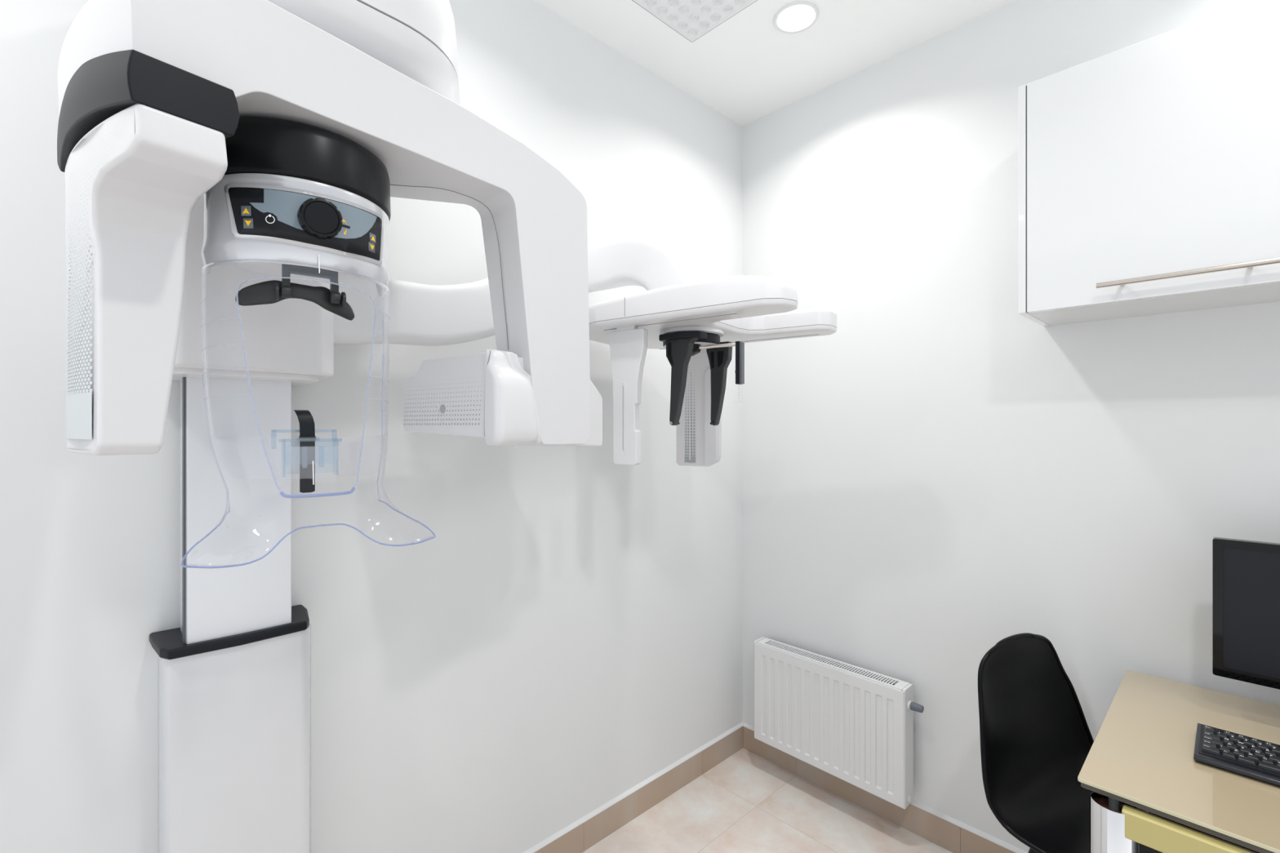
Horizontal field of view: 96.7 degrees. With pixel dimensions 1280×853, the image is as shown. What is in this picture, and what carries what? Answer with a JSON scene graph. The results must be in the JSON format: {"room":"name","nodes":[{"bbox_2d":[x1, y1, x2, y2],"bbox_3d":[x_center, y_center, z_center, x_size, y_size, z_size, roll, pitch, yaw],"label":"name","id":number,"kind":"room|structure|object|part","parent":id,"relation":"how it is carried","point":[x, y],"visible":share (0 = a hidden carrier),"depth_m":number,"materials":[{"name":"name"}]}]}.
{"room":"radiology room","nodes":[
{"label":"radiology room","id":0,"kind":"room"},
{"bbox_2d":[0,0,742,852],"bbox_3d":[-0.927,0.044,1.252,3.920,2.700,0.120,0,0,-44],"label":"wall","id":1,"kind":"structure","parent":0,"point":[568,631],"depth_m":1.52,"materials":[{"name":"white paint"}]},
{"bbox_2d":[523,721,743,852],"bbox_3d":[-0.926,1.346,1.164,3.799,0.095,0.009,0,0,-44],"label":"baseboard","id":2,"kind":"structure","parent":1,"relation":"attached to","point":[582,837],"depth_m":2.05,"materials":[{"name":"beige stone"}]},
{"bbox_2d":[582,748,952,852],"bbox_3d":[0.245,1.444,0.021,3.920,0.100,3.520,0,0,-44],"label":"floor","id":3,"kind":"structure","parent":0,"point":[747,802],"depth_m":2.00,"materials":[{"name":"beige tile"}]},
{"bbox_2d":[57,0,836,852],"bbox_3d":[-0.202,0.274,1.302,1.582,2.240,0.807,0,0,-44],"label":"machine","id":4,"kind":"object","parent":3,"relation":"on","point":[233,169],"visible":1,"depth_m":1.04,"materials":[{"name":"white plastic"}]},
{"bbox_3d":[-0.864,0.169,1.078,0.004,0.550,0.023,0,0,-44],"label":"rail","id":5,"kind":"part","parent":4,"relation":"part of","materials":[{"name":"grey"}]},
{"bbox_3d":[-0.466,-0.288,0.810,0.194,0.071,0.044,0,0,-38],"label":"control panel","id":6,"kind":"part","parent":4,"relation":"part of","materials":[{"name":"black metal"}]},
{"bbox_3d":[-0.482,0.038,0.823,0.086,0.068,0.042,0,0,-38],"label":"chin rest rail","id":7,"kind":"part","parent":4,"relation":"part of","materials":[{"name":"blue plastic"}]},
{"bbox_3d":[-0.443,-0.289,0.790,0.054,0.055,0.022,0,0,-44],"label":"knob","id":8,"kind":"part","parent":4,"relation":"part of","materials":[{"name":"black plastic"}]},
{"bbox_3d":[-0.429,-0.255,0.982,0.816,0.586,0.342,0,0,-44],"label":"rotating arm","id":9,"kind":"part","parent":4,"relation":"part of","materials":[{"name":"white plastic"}]},
{"bbox_2d":[267,0,459,104],"bbox_3d":[-0.621,-0.587,1.047,0.520,0.078,0.597,0,0,-44],"label":"machine","id":10,"kind":"object","parent":4,"relation":"attached to","point":[369,30],"depth_m":0.88,"materials":[{"name":"white plastic"}]},
{"bbox_3d":[-0.307,-0.368,1.503,0.990,0.377,0.299,0,0,-23],"label":"cephalostat arm","id":11,"kind":"part","parent":4,"relation":"part of","materials":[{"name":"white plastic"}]},
{"bbox_3d":[-0.033,-0.077,1.517,0.118,0.358,0.022,0,0,35],"label":"collimator plate","id":12,"kind":"part","parent":4,"relation":"part of","materials":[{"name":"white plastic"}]},
{"bbox_3d":[0.113,-0.121,1.525,0.091,0.237,0.025,0,0,35],"label":"ear rod","id":13,"kind":"part","parent":4,"relation":"part of","materials":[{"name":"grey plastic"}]},
{"bbox_3d":[0.117,-0.241,1.535,0.083,0.018,0.123,0,0,-44],"label":"rail","id":14,"kind":"part","parent":4,"relation":"part of","materials":[{"name":"black plastic"}]},
{"bbox_3d":[0.193,-0.057,1.884,0.160,0.378,0.027,0,0,35],"label":"sensor plate","id":15,"kind":"part","parent":4,"relation":"part of","materials":[{"name":"white plastic"}]},
{"bbox_3d":[0.229,-0.030,1.834,0.044,0.315,0.012,0,0,35],"label":"sensor casing","id":16,"kind":"part","parent":4,"relation":"part of","materials":[{"name":"white plastic"}]},
{"bbox_3d":[0.210,-0.217,1.530,0.101,0.015,0.010,0,0,14],"label":"nasion rod","id":17,"kind":"part","parent":4,"relation":"part of","materials":[{"name":"silver metal"}]},
{"bbox_3d":[0.227,-0.121,1.631,0.073,0.237,0.025,0,0,35],"label":"ear rod","id":18,"kind":"part","parent":4,"relation":"part of","materials":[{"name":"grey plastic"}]},
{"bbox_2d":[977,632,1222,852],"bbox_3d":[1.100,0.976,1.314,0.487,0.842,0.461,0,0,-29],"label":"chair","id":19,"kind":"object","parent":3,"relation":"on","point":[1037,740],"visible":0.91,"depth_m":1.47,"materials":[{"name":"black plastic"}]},
{"bbox_3d":[0.895,1.187,1.371,0.149,0.420,0.028,0,0,20],"label":"leg","id":20,"kind":"part","parent":19,"relation":"part of","materials":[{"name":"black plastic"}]},
{"bbox_2d":[1077,670,1279,852],"bbox_3d":[1.508,1.021,0.794,0.695,0.745,1.338,0,0,-44],"label":"desk","id":21,"kind":"object","parent":3,"relation":"on","point":[1140,756],"visible":1,"depth_m":1.05,"materials":[{"name":"beige paint"}]},
{"bbox_3d":[0.855,1.036,1.026,0.068,0.716,0.068,0,0,-44],"label":"leg","id":22,"kind":"part","parent":21,"relation":"part of","materials":[{"name":"silver metal"}]},
{"bbox_3d":[1.261,0.696,0.577,0.028,0.046,1.184,0,0,-44],"label":"rail","id":23,"kind":"part","parent":21,"relation":"part of","materials":[{"name":"yellow paint"}]},
{"bbox_2d":[1193,723,1279,786],"bbox_3d":[1.279,0.635,0.986,0.152,0.028,0.452,0,0,-44],"label":"keyboard","id":24,"kind":"object","parent":21,"relation":"on","point":[1243,755],"visible":1,"depth_m":1.09,"materials":[{"name":"black plastic"}]},
{"bbox_2d":[1212,537,1279,689],"bbox_3d":[1.498,0.451,1.128,0.160,0.394,0.509,0,0,-44],"label":"monitor","id":25,"kind":"object","parent":21,"relation":"on","point":[1246,574],"visible":1,"depth_m":1.25,"materials":[{"name":"black plastic"}]},
{"bbox_3d":[1.488,0.408,1.119,0.026,0.309,0.509,0,0,-44],"label":"casing","id":26,"kind":"part","parent":25,"relation":"part of","materials":[{"name":"black plastic"}]},
{"bbox_2d":[533,0,1013,126],"bbox_3d":[0.245,-1.366,0.021,3.920,0.120,3.520,0,0,-44],"label":"ceiling","id":27,"kind":"structure","parent":0,"point":[744,68],"depth_m":1.94,"materials":[{"name":"white paint"}]},
{"bbox_2d":[632,0,756,42],"bbox_3d":[0.167,-1.319,1.508,0.603,0.034,0.603,0,0,-44],"label":"ceiling vent","id":28,"kind":"object","parent":27,"relation":"in","point":[691,19],"visible":1,"depth_m":1.79,"materials":[{"name":"white metal"}]},
{"bbox_2d":[773,0,818,33],"bbox_3d":[0.498,-1.315,1.815,0.141,0.026,0.141,0,0,-44],"label":"recessed light","id":29,"kind":"object","parent":27,"relation":"in","point":[793,16],"visible":0.94,"depth_m":1.81,"materials":[{"name":"white plastic"}]},
{"bbox_2d":[777,4,813,29],"bbox_3d":[0.498,-1.309,1.815,0.112,0.006,0.112,0,0,-44],"label":"diffuser","id":30,"kind":"object","parent":29,"relation":"attached to","point":[789,16],"depth_m":1.82,"materials":[{"name":"white plastic"}]},
{"bbox_2d":[742,0,1279,852],"bbox_3d":[1.663,0.044,1.288,0.120,2.700,3.400,0,0,-44],"label":"wall","id":31,"kind":"structure","parent":0,"point":[939,477],"depth_m":1.84,"materials":[{"name":"white paint"}]},
{"bbox_2d":[754,636,924,809],"bbox_3d":[0.721,1.071,2.117,0.100,0.396,0.646,0,0,-44],"label":"radiator","id":32,"kind":"object","parent":31,"relation":"attached to","point":[855,726],"visible":1,"depth_m":2.06,"materials":[{"name":"white metal"}]},
{"bbox_2d":[756,637,909,691],"bbox_3d":[0.697,0.878,2.126,0.068,0.006,0.576,0,0,-44],"label":"grille","id":33,"kind":"object","parent":32,"relation":"attached to","point":[818,661],"depth_m":2.09,"materials":[{"name":"white metal"}]},
{"bbox_3d":[0.716,1.072,2.144,0.010,0.370,0.586,0,0,-44],"label":"panel","id":34,"kind":"part","parent":32,"relation":"part of","materials":[{"name":"white metal"}]},
{"bbox_3d":[0.918,0.931,1.885,0.026,0.026,0.037,0,0,-44],"label":"thermostat knob","id":35,"kind":"part","parent":32,"relation":"part of","materials":[{"name":"grey plastic"}]},
{"bbox_2d":[742,722,1027,852],"bbox_3d":[1.619,1.346,1.240,0.009,0.095,3.390,0,0,-44],"label":"baseboard","id":36,"kind":"structure","parent":31,"relation":"attached to","point":[945,834],"depth_m":2.02,"materials":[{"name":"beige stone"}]},
{"bbox_2d":[1018,0,1279,326],"bbox_3d":[1.494,-0.594,1.142,0.324,0.595,1.200,0,0,-44],"label":"upper cabinet","id":37,"kind":"object","parent":31,"relation":"attached to","point":[1149,169],"visible":1,"depth_m":1.30,"materials":[{"name":"white paint"}]},
{"bbox_3d":[1.101,-0.594,1.584,0.284,0.595,0.016,0,0,-44],"label":"panel","id":38,"kind":"part","parent":37,"relation":"part of","materials":[{"name":"white paint"}]}
]}

